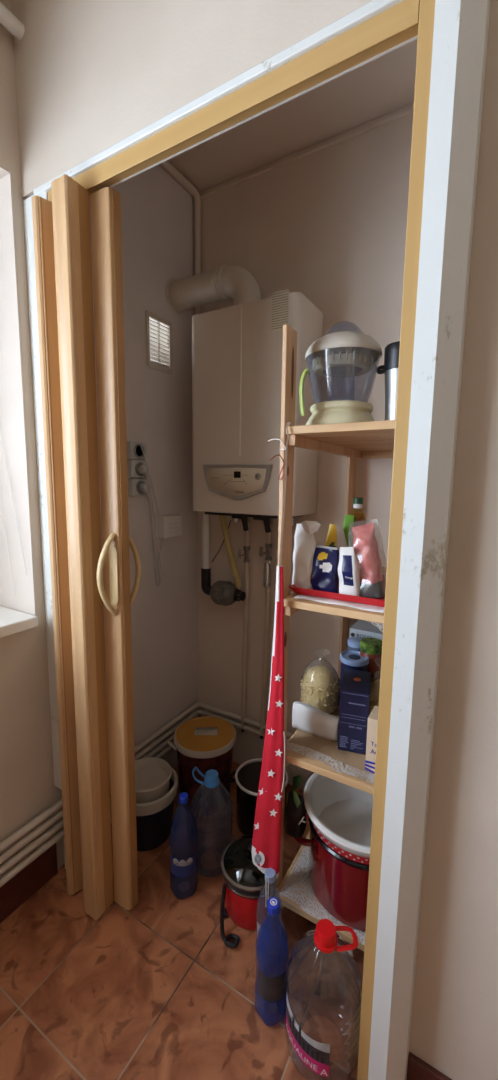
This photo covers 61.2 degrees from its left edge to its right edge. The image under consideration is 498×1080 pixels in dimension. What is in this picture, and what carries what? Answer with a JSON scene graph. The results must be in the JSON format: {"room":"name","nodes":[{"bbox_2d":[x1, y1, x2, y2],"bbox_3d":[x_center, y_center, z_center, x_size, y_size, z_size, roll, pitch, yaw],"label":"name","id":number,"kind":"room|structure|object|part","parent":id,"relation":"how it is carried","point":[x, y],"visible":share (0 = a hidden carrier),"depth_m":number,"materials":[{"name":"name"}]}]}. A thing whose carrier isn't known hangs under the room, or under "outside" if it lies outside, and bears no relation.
{"room":"utility closet","nodes":[
{"label":"utility closet","id":0,"kind":"room"},
{"bbox_2d":[0,0,197,876],"bbox_3d":[-1.319,-0.067,0.585,0.460,2.600,3.877,5,9,30],"label":"wall","id":1,"kind":"structure","parent":0,"point":[157,213],"depth_m":1.62,"materials":[{"name":"white paint"}]},
{"bbox_2d":[0,2,24,39],"bbox_3d":[-1.208,-1.197,0.086,0.052,0.040,2.383,5,9,30],"label":"rail","id":2,"kind":"object","parent":1,"relation":"attached to","point":[8,20],"visible":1,"depth_m":1.07,"materials":[{"name":"white plastic"}]},
{"bbox_2d":[0,165,35,615],"bbox_3d":[-1.252,-0.297,0.566,0.359,1.254,1.762,5,9,30],"label":"window","id":3,"kind":"structure","parent":1,"relation":"attached to","point":[12,406],"depth_m":1.26,"materials":[{"name":"glass"}]},
{"bbox_2d":[0,606,37,637],"bbox_3d":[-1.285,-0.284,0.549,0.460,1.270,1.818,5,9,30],"label":"windowsill","id":4,"kind":"structure","parent":1,"relation":"in","point":[11,621],"depth_m":1.25,"materials":[{"name":"white plastic"}]},
{"bbox_2d":[0,843,57,922],"bbox_3d":[-1.335,1.222,0.291,0.012,0.125,2.675,5,9,30],"label":"baseboard","id":5,"kind":"structure","parent":1,"relation":"attached to","point":[29,880],"depth_m":1.34,"materials":[{"name":"red tile"}]},
{"bbox_2d":[0,741,173,886],"bbox_3d":[-1.120,1.154,0.614,0.022,0.138,3.262,5,9,30],"label":"pipe","id":6,"kind":"object","parent":1,"relation":"attached to","point":[26,861],"visible":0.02,"depth_m":1.34,"materials":[{"name":"white paint"}]},
{"bbox_2d":[0,734,173,875],"bbox_3d":[-1.120,1.136,0.612,0.022,0.174,3.262,5,9,30],"label":"pipe","id":7,"kind":"object","parent":1,"relation":"attached to","point":[22,853],"visible":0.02,"depth_m":1.35,"materials":[{"name":"white paint"}]},
{"bbox_2d":[127,441,146,459],"bbox_3d":[-0.424,-0.336,1.593,0.029,0.065,0.086,5,9,30],"label":"wall socket","id":8,"kind":"object","parent":1,"relation":"attached to","point":[134,451],"visible":0.95,"depth_m":1.58,"materials":[{"name":"white plastic"}]},
{"bbox_2d":[127,460,148,477],"bbox_3d":[-0.409,-0.268,1.598,0.060,0.065,0.086,5,9,30],"label":"wall socket","id":9,"kind":"object","parent":1,"relation":"attached to","point":[135,469],"visible":0.98,"depth_m":1.58,"materials":[{"name":"white plastic"}]},
{"bbox_2d":[141,446,159,515],"bbox_3d":[-0.390,-0.224,1.648,0.019,0.272,0.143,3,8,16],"label":"cable","id":10,"kind":"object","parent":9,"relation":"attached to","point":[141,446],"visible":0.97,"depth_m":1.68,"materials":[{"name":"grey plastic"}]},
{"bbox_2d":[142,466,166,575],"bbox_3d":[-0.383,-0.063,1.684,0.023,0.456,0.160,3,8,19],"label":"cable","id":11,"kind":"object","parent":9,"relation":"hanging from","point":[142,466],"visible":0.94,"depth_m":1.71,"materials":[{"name":"grey plastic"}]},
{"bbox_2d":[128,479,149,495],"bbox_3d":[-0.408,-0.201,1.611,0.060,0.065,0.086,5,9,30],"label":"wall socket","id":12,"kind":"object","parent":1,"relation":"attached to","point":[136,486],"visible":0.99,"depth_m":1.59,"materials":[{"name":"white plastic"}]},
{"bbox_2d":[143,487,163,586],"bbox_3d":[-0.390,-0.006,1.690,0.024,0.416,0.157,3,8,16],"label":"cable","id":13,"kind":"object","parent":12,"relation":"hanging from","point":[143,487],"visible":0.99,"depth_m":1.73,"materials":[{"name":"grey plastic"}]},
{"bbox_2d":[0,709,287,863],"bbox_3d":[-0.603,1.065,0.353,1.162,0.023,3.358,5,9,30],"label":"pipe","id":14,"kind":"object","parent":1,"relation":"attached to","point":[10,851],"visible":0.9,"depth_m":1.72,"materials":[{"name":"white paint"}]},
{"bbox_2d":[0,702,292,852],"bbox_3d":[-0.602,1.030,0.348,1.162,0.023,3.358,5,9,30],"label":"pipe","id":15,"kind":"object","parent":1,"relation":"attached to","point":[7,842],"visible":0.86,"depth_m":1.76,"materials":[{"name":"white paint"}]},
{"bbox_2d":[146,310,172,374],"bbox_3d":[-0.463,-0.779,1.731,0.261,0.246,0.184,5,9,30],"label":"air vent","id":16,"kind":"object","parent":1,"relation":"in","point":[158,329],"visible":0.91,"depth_m":1.67,"materials":[{"name":"white plastic"}]},
{"bbox_2d":[159,515,181,537],"bbox_3d":[-0.333,-0.059,1.787,0.034,0.090,0.112,5,9,30],"label":"junction box","id":17,"kind":"object","parent":1,"relation":"attached to","point":[169,525],"visible":1,"depth_m":1.76,"materials":[{"name":"white plastic"}]},
{"bbox_2d":[0,761,363,1079],"bbox_3d":[-0.038,1.391,0.011,3.155,0.100,3.877,5,9,30],"label":"floor","id":18,"kind":"structure","parent":0,"point":[151,990],"depth_m":1.12,"materials":[{"name":"tile"}]},
{"bbox_2d":[136,767,177,850],"bbox_3d":[-0.389,1.014,1.603,0.236,0.208,0.236,5,9,30],"label":"bucket","id":19,"kind":"object","parent":18,"relation":"on","point":[154,819],"visible":0.38,"depth_m":1.52,"materials":[{"name":"black plastic"}]},
{"bbox_2d":[135,757,171,802],"bbox_3d":[-0.390,0.935,1.601,0.192,0.109,0.192,5,9,30],"label":"plastic tub","id":20,"kind":"object","parent":19,"relation":"in","point":[152,774],"visible":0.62,"depth_m":1.60,"materials":[{"name":"white plastic"}]},
{"bbox_2d":[169,792,197,899],"bbox_3d":[-0.211,0.983,1.368,0.093,0.337,0.093,5,9,30],"label":"water bottle","id":21,"kind":"object","parent":18,"relation":"on","point":[183,838],"visible":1,"depth_m":1.34,"materials":[{"name":"blue plastic"}]},
{"bbox_2d":[167,716,235,815],"bbox_3d":[-0.185,0.948,1.773,0.260,0.299,0.260,5,9,30],"label":"bucket","id":22,"kind":"object","parent":18,"relation":"on","point":[205,743],"visible":0.91,"depth_m":1.69,"materials":[{"name":"plastic"}]},
{"bbox_3d":[-0.183,0.802,1.753,0.246,0.005,0.246,5,9,30],"label":"lid","id":23,"kind":"part","parent":22,"relation":"part of","materials":[{"name":"plastic"}]},
{"bbox_2d":[196,728,215,732],"bbox_3d":[-0.187,0.799,1.768,0.072,0.001,0.075,5,9,30],"label":"print","id":24,"kind":"object","parent":22,"relation":"on","point":[211,729],"depth_m":1.77},
{"bbox_2d":[191,767,232,876],"bbox_3d":[-0.130,0.965,1.470,0.148,0.348,0.147,5,9,30],"label":"water jug","id":25,"kind":"object","parent":18,"relation":"on","point":[211,780],"visible":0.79,"depth_m":1.44,"materials":[{"name":"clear plastic"}]},
{"bbox_2d":[220,834,283,948],"bbox_3d":[-0.005,1.057,1.317,0.229,0.210,0.197,-4,9,-29],"label":"pot","id":26,"kind":"object","parent":18,"relation":"on","point":[243,884],"visible":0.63,"depth_m":1.25,"materials":[{"name":"plastic"}]},
{"bbox_3d":[-0.062,1.107,1.233,0.048,0.132,0.093,-5,10,-38],"label":"power cord","id":27,"kind":"part","parent":26,"relation":"part of","materials":[{"name":"black plastic"}]},
{"bbox_3d":[0.010,0.985,1.316,0.184,0.038,0.184,5,9,30],"label":"glass lid","id":28,"kind":"part","parent":26,"relation":"part of","materials":[{"name":"clear glass"}]},
{"bbox_2d":[227,758,288,834],"bbox_3d":[0.034,1.013,1.660,0.241,0.206,0.208,5,9,30],"label":"pot","id":29,"kind":"object","parent":18,"relation":"on","point":[247,775],"visible":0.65,"depth_m":1.60,"materials":[{"name":"metal"}]},
{"bbox_3d":[-0.056,0.947,1.695,0.040,0.017,0.081,5,9,30],"label":"handle","id":30,"kind":"part","parent":29,"relation":"part of","materials":[{"name":"black ceramic"}]},
{"bbox_2d":[255,868,282,960],"bbox_3d":[0.057,1.041,1.160,0.074,0.285,0.073,5,9,30],"label":"water bottle","id":31,"kind":"object","parent":18,"relation":"on","point":[270,873],"visible":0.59,"depth_m":1.14,"materials":[{"name":"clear plastic"}]},
{"bbox_2d":[254,897,288,1026],"bbox_3d":[0.059,1.042,1.053,0.084,0.312,0.083,5,9,30],"label":"water bottle","id":32,"kind":"object","parent":18,"relation":"on","point":[272,945],"visible":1,"depth_m":1.02,"materials":[{"name":"blue plastic"}]},
{"bbox_2d":[251,324,394,950],"bbox_3d":[0.388,0.322,1.225,0.539,1.702,0.712,5,9,30],"label":"shelving unit","id":33,"kind":"object","parent":18,"relation":"on","point":[354,441],"depth_m":1.10,"materials":[{"name":"brown wood"}]},
{"bbox_3d":[0.065,0.335,1.076,0.069,1.244,0.117,-2,8,-20],"label":"hanging apron","id":34,"kind":"part","parent":33,"relation":"part of","materials":[{"name":"red fabric"}]},
{"bbox_2d":[268,439,285,449],"bbox_3d":[0.068,-0.234,1.033,0.050,0.028,0.005,5,9,30],"label":"wire","id":35,"kind":"object","parent":33,"relation":"attached to","point":[270,439],"visible":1,"depth_m":1.03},
{"bbox_2d":[270,454,284,479],"bbox_3d":[0.068,-0.172,0.994,0.018,0.058,0.087,3,8,18],"label":"wire","id":36,"kind":"object","parent":33,"relation":"attached to","point":[277,454],"visible":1,"depth_m":1.03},
{"bbox_3d":[0.090,0.582,1.103,0.008,0.172,0.004,5,9,30],"label":"cord","id":37,"kind":"part","parent":33,"relation":"part of","materials":[{"name":"white fabric"}]},
{"bbox_3d":[0.089,0.330,1.136,0.012,1.702,0.060,5,9,30],"label":"post","id":38,"kind":"part","parent":33,"relation":"part of","materials":[{"name":"brown wood"}]},
{"bbox_3d":[0.249,0.151,1.344,0.018,0.026,0.593,5,9,30],"label":"shelf rail","id":39,"kind":"part","parent":33,"relation":"part of","materials":[{"name":"brown wood"}]},
{"bbox_2d":[300,653,339,713],"bbox_3d":[0.229,0.450,1.354,0.130,0.191,0.132,5,9,30],"label":"bag","id":40,"kind":"object","parent":33,"relation":"on","point":[320,686],"visible":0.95,"depth_m":1.32,"materials":[{"name":"beige plastic"}]},
{"bbox_3d":[0.421,1.007,1.340,0.462,0.019,0.593,5,9,30],"label":"shelf","id":41,"kind":"part","parent":33,"relation":"part of","materials":[{"name":"brown wood"}]},
{"bbox_2d":[280,838,364,944],"bbox_3d":[0.307,1.008,1.242,0.340,0.003,0.312,5,9,30],"label":"liner","id":42,"kind":"object","parent":33,"relation":"on","point":[308,901],"visible":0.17,"depth_m":1.20,"materials":[{"name":"grey paper"}]},
{"bbox_2d":[294,812,368,930],"bbox_3d":[0.326,0.905,1.227,0.318,0.202,0.334,-5,10,-38],"label":"stock pot","id":43,"kind":"object","parent":42,"relation":"on","point":[339,883],"visible":0.25,"depth_m":1.11,"materials":[{"name":"red metal"}]},
{"bbox_3d":[0.157,0.854,1.248,0.059,0.020,0.122,2,8,9],"label":"handle","id":44,"kind":"part","parent":43,"relation":"part of","materials":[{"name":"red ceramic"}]},
{"bbox_2d":[303,773,372,864],"bbox_3d":[0.327,0.798,1.212,0.342,0.110,0.342,5,9,30],"label":"basin","id":45,"kind":"object","parent":43,"relation":"in","point":[340,813],"visible":0.51,"depth_m":1.27,"materials":[{"name":"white plastic"}]},
{"bbox_3d":[0.326,0.910,1.228,0.298,0.192,0.298,5,9,30],"label":"pot","id":46,"kind":"part","parent":43,"relation":"part of","materials":[{"name":"red metal"}]},
{"bbox_3d":[0.255,-0.277,1.285,0.018,0.026,0.593,5,9,30],"label":"shelf rail","id":47,"kind":"part","parent":33,"relation":"part of","materials":[{"name":"brown wood"}]},
{"bbox_3d":[0.427,0.571,1.280,0.462,0.019,0.593,5,9,30],"label":"shelf","id":48,"kind":"part","parent":33,"relation":"part of","materials":[{"name":"brown wood"}]},
{"bbox_2d":[285,724,374,783],"bbox_3d":[0.335,0.577,1.121,0.450,0.007,0.216,5,9,30],"label":"liner","id":49,"kind":"object","parent":33,"relation":"on","point":[322,747],"visible":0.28,"depth_m":1.14,"materials":[{"name":"beige paper"}]},
{"bbox_2d":[292,701,338,741],"bbox_3d":[0.203,0.521,1.232,0.142,0.080,0.070,5,9,30],"label":"napkin","id":50,"kind":"object","parent":49,"relation":"on","point":[307,718],"visible":0.91,"depth_m":1.21,"materials":[{"name":"white paper"}]},
{"bbox_2d":[338,669,370,754],"bbox_3d":[0.300,0.480,1.194,0.076,0.173,0.141,3,8,17],"label":"box","id":51,"kind":"object","parent":49,"relation":"on","point":[355,686],"visible":0.98,"depth_m":1.13,"materials":[{"name":"blue cardboard"}]},
{"bbox_2d":[339,736,362,748],"bbox_3d":[0.276,0.548,1.137,0.061,0.031,0.001,3,8,17],"label":"print","id":52,"kind":"object","parent":51,"relation":"attached to","point":[340,736],"depth_m":1.14},
{"bbox_2d":[342,722,365,729],"bbox_3d":[0.279,0.498,1.129,0.067,0.011,0.001,3,8,17],"label":"print","id":53,"kind":"object","parent":51,"relation":"on","point":[342,722],"depth_m":1.13},
{"bbox_2d":[365,706,378,773],"bbox_3d":[0.356,0.514,1.065,0.100,0.143,0.071,5,9,30],"label":"carton","id":54,"kind":"object","parent":49,"relation":"on","point":[372,724],"visible":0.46,"depth_m":1.05,"materials":[{"name":"beige cardboard"}]},
{"bbox_3d":[0.433,0.147,1.223,0.462,0.019,0.593,5,9,30],"label":"shelf","id":55,"kind":"part","parent":33,"relation":"part of","materials":[{"name":"brown wood"}]},
{"bbox_2d":[294,594,383,612],"bbox_3d":[0.308,0.161,1.024,0.400,0.003,0.086,5,9,30],"label":"paper","id":56,"kind":"object","parent":33,"relation":"on","point":[361,606],"visible":0.38,"depth_m":1.05,"materials":[{"name":"white paper"}]},
{"bbox_2d":[289,575,385,606],"bbox_3d":[0.353,0.133,1.144,0.405,0.020,0.294,5,9,30],"label":"serving tray","id":57,"kind":"object","parent":56,"relation":"on","point":[344,597],"visible":0.24,"depth_m":1.06,"materials":[{"name":"red plastic"}]},
{"bbox_2d":[292,521,319,588],"bbox_3d":[0.159,0.042,1.139,0.082,0.190,0.058,5,9,30],"label":"paper bag","id":58,"kind":"object","parent":57,"relation":"on","point":[305,543],"visible":0.84,"depth_m":1.13,"materials":[{"name":"white paper"}]},
{"bbox_2d":[310,545,339,592],"bbox_3d":[0.204,0.077,1.120,0.078,0.125,0.055,5,9,30],"label":"snack packet","id":59,"kind":"object","parent":57,"relation":"on","point":[324,576],"visible":0.84,"depth_m":1.10,"materials":[{"name":"blue plastic"}]},
{"bbox_2d":[325,524,346,552],"bbox_3d":[0.244,0.045,1.171,0.070,0.178,0.054,5,9,30],"label":"packet","id":60,"kind":"object","parent":57,"relation":"on","point":[335,535],"visible":0.43,"depth_m":1.16,"materials":[{"name":"yellow plastic"}]},
{"bbox_2d":[343,515,353,546],"bbox_3d":[0.280,0.030,1.195,0.035,0.202,0.030,3,8,18],"label":"packet","id":61,"kind":"object","parent":57,"relation":"on","point":[348,524],"visible":0.24,"depth_m":1.18,"materials":[{"name":"green plastic"}]},
{"bbox_2d":[338,547,359,595],"bbox_3d":[0.254,0.083,1.065,0.058,0.133,0.042,5,9,30],"label":"bottle","id":62,"kind":"object","parent":57,"relation":"on","point":[348,567],"visible":0.97,"depth_m":1.05,"materials":[{"name":"white plastic"}]},
{"bbox_2d":[349,497,366,526],"bbox_3d":[0.311,0.003,1.220,0.052,0.250,0.052,5,9,30],"label":"oil bottle","id":63,"kind":"object","parent":57,"relation":"on","point":[357,501],"visible":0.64,"depth_m":1.19,"materials":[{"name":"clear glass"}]},
{"bbox_2d":[348,519,386,598],"bbox_3d":[0.302,0.051,1.070,0.116,0.210,0.087,5,9,30],"label":"pack","id":64,"kind":"object","parent":57,"relation":"on","point":[365,544],"visible":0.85,"depth_m":1.05},
{"bbox_2d":[299,321,381,424],"bbox_3d":[0.246,-0.428,1.115,0.199,0.280,0.198,5,9,30],"label":"juicer","id":65,"kind":"object","parent":33,"relation":"on","point":[343,354],"visible":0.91,"depth_m":1.06,"materials":[{"name":"beige plastic"}]},
{"bbox_3d":[0.146,-0.392,1.121,0.025,0.122,0.026,0,8,-3],"label":"handle","id":66,"kind":"part","parent":65,"relation":"part of","materials":[{"name":"plastic"}]},
{"bbox_3d":[0.438,-0.281,1.164,0.462,0.019,0.593,5,9,30],"label":"shelf","id":67,"kind":"part","parent":33,"relation":"part of","materials":[{"name":"brown wood"}]},
{"bbox_3d":[0.365,0.311,1.607,0.012,1.620,0.081,5,9,30],"label":"post","id":68,"kind":"part","parent":33,"relation":"part of","materials":[{"name":"brown wood"}]},
{"bbox_2d":[339,650,368,707],"bbox_3d":[0.326,0.454,1.320,0.089,0.192,0.089,5,9,30],"label":"tin","id":69,"kind":"object","parent":33,"relation":"on","point":[350,659],"visible":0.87,"depth_m":1.29,"materials":[{"name":"blue metal"}]},
{"bbox_3d":[0.327,0.367,1.308,0.089,0.017,0.089,5,9,30],"label":"lid","id":70,"kind":"part","parent":69,"relation":"part of","materials":[{"name":"blue plastic"}]},
{"bbox_2d":[346,637,361,649],"bbox_3d":[0.348,0.434,1.388,0.062,0.221,0.062,5,9,30],"label":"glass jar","id":71,"kind":"object","parent":33,"relation":"on","point":[354,642],"visible":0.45,"depth_m":1.36,"materials":[{"name":"clear glass"}]},
{"bbox_2d":[349,620,382,650],"bbox_3d":[0.430,0.416,1.458,0.142,0.240,0.121,5,9,30],"label":"appliance box","id":72,"kind":"object","parent":33,"relation":"on","point":[361,628],"visible":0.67,"depth_m":1.42,"materials":[{"name":"white cardboard"}]},
{"bbox_2d":[360,637,381,682],"bbox_3d":[0.386,0.434,1.342,0.074,0.234,0.074,5,9,30],"label":"sauce jar","id":73,"kind":"object","parent":33,"relation":"on","point":[370,647],"visible":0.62,"depth_m":1.30,"materials":[{"name":"green glass"}]},
{"bbox_3d":[0.387,0.333,1.328,0.072,0.030,0.072,5,9,30],"label":"lid","id":74,"kind":"part","parent":73,"relation":"part of","materials":[{"name":"green plastic"}]},
{"bbox_2d":[369,662,379,714],"bbox_3d":[0.390,0.456,1.231,0.112,0.213,0.113,5,9,30],"label":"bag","id":75,"kind":"object","parent":33,"relation":"on","point":[375,685],"visible":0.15,"depth_m":1.21,"materials":[{"name":"plastic"}]},
{"bbox_2d":[368,621,382,632],"bbox_3d":[0.428,0.192,1.155,0.300,0.092,0.264,5,9,30],"label":"mat","id":76,"kind":"object","parent":33,"relation":"on","point":[380,626],"visible":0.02,"depth_m":1.06,"materials":[{"name":"white paper"}]},
{"bbox_3d":[0.588,-0.291,1.420,0.412,0.026,0.018,5,9,30],"label":"rail","id":77,"kind":"part","parent":33,"relation":"part of","materials":[{"name":"brown wood"}]},
{"bbox_2d":[376,341,399,419],"bbox_3d":[0.381,-0.380,1.058,0.089,0.204,0.088,-3,9,-24],"label":"mug","id":78,"kind":"object","parent":33,"relation":"on","point":[391,353],"visible":0.46,"depth_m":1.04,"materials":[{"name":"metal"}]},
{"bbox_3d":[0.382,-0.451,1.049,0.088,0.062,0.088,5,9,30],"label":"lid","id":79,"kind":"part","parent":78,"relation":"part of","materials":[{"name":"black plastic"}]},
{"bbox_2d":[285,919,361,1079],"bbox_3d":[0.175,1.050,0.991,0.177,0.316,0.177,5,9,30],"label":"water jug","id":80,"kind":"object","parent":18,"relation":"on","point":[315,1055],"visible":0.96,"depth_m":0.95,"materials":[{"name":"clear plastic"}]},
{"bbox_2d":[290,1017,323,1062],"bbox_3d":[0.124,1.105,0.933,0.087,0.057,0.011,7,10,37],"label":"print","id":81,"kind":"object","parent":80,"relation":"on","point":[310,1049],"depth_m":0.93},
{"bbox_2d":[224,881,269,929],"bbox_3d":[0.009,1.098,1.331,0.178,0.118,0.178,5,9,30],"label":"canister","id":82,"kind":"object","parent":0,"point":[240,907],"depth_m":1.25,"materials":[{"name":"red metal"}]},
{"bbox_2d":[12,0,497,1079],"bbox_3d":[0.634,-0.048,0.638,2.855,2.600,0.175,5,9,30],"label":"wall","id":83,"kind":"structure","parent":0,"point":[91,75],"depth_m":0.84,"materials":[{"name":"beige paint"}]},
{"bbox_2d":[23,191,65,868],"bbox_3d":[-0.579,0.086,1.317,0.105,2.080,0.075,5,9,30],"label":"trim","id":84,"kind":"structure","parent":83,"relation":"attached to","point":[27,203],"depth_m":1.26,"materials":[{"name":"white paint"}]},
{"bbox_2d":[32,174,140,919],"bbox_3d":[-0.457,0.132,1.211,0.253,2.044,0.148,2,8,12],"label":"door","id":85,"kind":"structure","parent":83,"relation":"in","point":[80,566],"depth_m":1.16,"materials":[{"name":"brown wood"}]},
{"bbox_3d":[-0.533,0.126,1.245,0.009,2.044,0.066,7,10,40],"label":"panel","id":86,"kind":"part","parent":85,"relation":"part of","materials":[{"name":"brown wood"}]},
{"bbox_3d":[-0.434,0.137,1.175,0.009,2.044,0.061,4,8,23],"label":"panel","id":87,"kind":"part","parent":85,"relation":"part of","materials":[{"name":"brown wood"}]},
{"bbox_3d":[-0.387,0.099,1.147,0.018,0.234,0.063,5,9,30],"label":"handle","id":88,"kind":"part","parent":85,"relation":"part of","materials":[{"name":"beige plastic"}]},
{"bbox_3d":[-0.378,0.138,1.200,0.068,2.038,0.038,5,9,30],"label":"leading panel","id":89,"kind":"part","parent":85,"relation":"part of","materials":[{"name":"brown wood"}]},
{"bbox_3d":[-0.340,0.089,1.225,0.018,0.234,0.063,5,9,30],"label":"handle","id":90,"kind":"part","parent":85,"relation":"part of","materials":[{"name":"beige plastic"}]},
{"bbox_2d":[33,0,402,194],"bbox_3d":[-0.130,-0.904,0.921,1.008,0.018,0.079,5,9,30],"label":"trim","id":91,"kind":"structure","parent":83,"relation":"attached to","point":[371,9],"depth_m":0.81,"materials":[{"name":"white paint"}]},
{"bbox_2d":[47,0,434,1079],"bbox_3d":[-0.137,0.139,1.075,1.008,2.092,0.091,5,9,30],"label":"door frame","id":92,"kind":"structure","parent":83,"relation":"attached to","point":[406,21],"depth_m":0.77,"materials":[{"name":"brown wood"}]},
{"bbox_2d":[406,1052,451,1079],"bbox_3d":[1.011,1.244,0.565,1.526,0.070,0.012,5,9,30],"label":"baseboard","id":93,"kind":"structure","parent":83,"relation":"attached to","point":[417,1069],"depth_m":0.93,"materials":[{"name":"red tile"}]},
{"bbox_2d":[368,0,490,1079],"bbox_3d":[0.338,0.171,0.823,0.070,2.108,0.147,5,9,30],"label":"trim","id":94,"kind":"structure","parent":83,"relation":"attached to","point":[461,27],"depth_m":0.73,"materials":[{"name":"white paint"}]},
{"bbox_2d":[254,854,260,863],"bbox_3d":[0.025,0.883,1.166,0.001,0.039,0.029,-6,10,-40],"label":"print","id":95,"kind":"object","parent":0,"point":[257,857],"depth_m":1.17},
{"bbox_2d":[168,38,417,191],"bbox_3d":[0.128,-1.409,1.169,1.235,0.050,0.717,5,9,30],"label":"ceiling","id":96,"kind":"structure","parent":0,"point":[385,84],"depth_m":1.42,"materials":[{"name":"paint"}]},
{"bbox_2d":[160,160,200,314],"bbox_3d":[-0.387,-0.812,1.571,0.027,1.236,0.670,5,9,30],"label":"ceiling pipe","id":97,"kind":"object","parent":96,"relation":"attached to","point":[167,165],"visible":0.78,"depth_m":1.76,"materials":[{"name":"paint"}]},
{"bbox_2d":[285,775,305,837],"bbox_3d":[0.142,0.742,1.202,0.070,0.208,0.070,5,9,30],"label":"bottle","id":98,"kind":"object","parent":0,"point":[295,811],"visible":0.98,"depth_m":1.19,"materials":[{"name":"black plastic"}]},
{"bbox_2d":[198,103,413,789],"bbox_3d":[0.340,-0.193,1.677,1.385,2.600,0.100,5,9,30],"label":"wall","id":99,"kind":"structure","parent":0,"point":[328,225],"depth_m":1.60,"materials":[{"name":"paint"}]},
{"bbox_2d":[192,289,322,525],"bbox_3d":[0.015,-0.460,1.634,0.458,0.805,0.241,5,9,30],"label":"boiler","id":100,"kind":"object","parent":99,"relation":"attached to","point":[237,349],"visible":0.96,"depth_m":1.53,"materials":[{"name":"metal"}]},
{"bbox_2d":[165,265,260,313],"bbox_3d":[-0.130,-0.953,1.634,0.396,0.191,0.130,5,9,30],"label":"flue pipe","id":101,"kind":"object","parent":100,"relation":"attached to","point":[224,282],"visible":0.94,"depth_m":1.59,"materials":[{"name":"white metal"}]},
{"bbox_2d":[212,520,230,561],"bbox_3d":[-0.124,0.007,1.888,0.120,0.204,0.005,7,10,40],"label":"cable","id":102,"kind":"object","parent":100,"relation":"attached to","point":[230,520],"visible":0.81,"depth_m":1.89,"materials":[{"name":"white plastic"}]},
{"bbox_2d":[201,512,245,605],"bbox_3d":[-0.116,0.075,1.833,0.218,0.426,0.110,5,9,30],"label":"water filter","id":103,"kind":"object","parent":100,"relation":"attached to","point":[225,593],"visible":0.98,"depth_m":1.81,"materials":[{"name":"black plastic"}]},
{"bbox_3d":[-0.053,-0.218,1.574,0.267,0.103,0.002,5,9,30],"label":"panel","id":104,"kind":"part","parent":100,"relation":"part of","materials":[{"name":"beige plastic"}]},
{"bbox_3d":[-0.050,-0.216,1.576,0.304,0.135,0.011,5,9,30],"label":"control panel","id":105,"kind":"part","parent":100,"relation":"part of","materials":[{"name":"white plastic"}]},
{"bbox_2d":[231,516,249,731],"bbox_3d":[-0.038,0.365,1.857,0.070,1.035,0.060,5,9,30],"label":"pipe","id":106,"kind":"object","parent":100,"relation":"attached to","point":[246,526],"visible":0.9,"depth_m":1.85,"materials":[{"name":"beige paint"}]},
{"bbox_3d":[-0.030,0.058,1.799,0.024,0.040,0.037,5,9,30],"label":"lever","id":107,"kind":"part","parent":106,"relation":"part of","materials":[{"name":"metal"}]},
{"bbox_3d":[0.018,-0.106,1.695,0.358,0.012,0.175,5,9,30],"label":"underside plate","id":108,"kind":"part","parent":100,"relation":"part of","materials":[{"name":"black plastic"}]},
{"bbox_3d":[0.031,-0.229,1.519,0.025,0.025,0.010,5,9,30],"label":"knob","id":109,"kind":"part","parent":100,"relation":"part of","materials":[{"name":"grey plastic"}]},
{"bbox_2d":[253,517,271,738],"bbox_3d":[0.053,0.374,1.804,0.070,1.035,0.060,5,9,30],"label":"pipe","id":110,"kind":"object","parent":100,"relation":"attached to","point":[268,527],"visible":0.9,"depth_m":1.79,"materials":[{"name":"beige paint"}]},
{"bbox_3d":[0.062,0.046,1.743,0.024,0.040,0.037,5,9,30],"label":"lever","id":111,"kind":"part","parent":110,"relation":"part of","materials":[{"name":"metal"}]},
{"bbox_2d":[272,291,287,328],"bbox_3d":[0.104,-0.773,1.420,0.059,0.112,0.001,5,9,30],"label":"vent","id":112,"kind":"object","parent":100,"relation":"attached to","point":[280,298],"depth_m":1.42,"materials":[{"name":"white metal"}]},
{"bbox_2d":[159,106,413,198],"bbox_3d":[0.130,-1.361,1.180,1.235,0.012,0.707,5,9,30],"label":"trim","id":113,"kind":"structure","parent":99,"relation":"attached to","point":[408,111],"depth_m":1.53,"materials":[{"name":"paint"}]}
]}

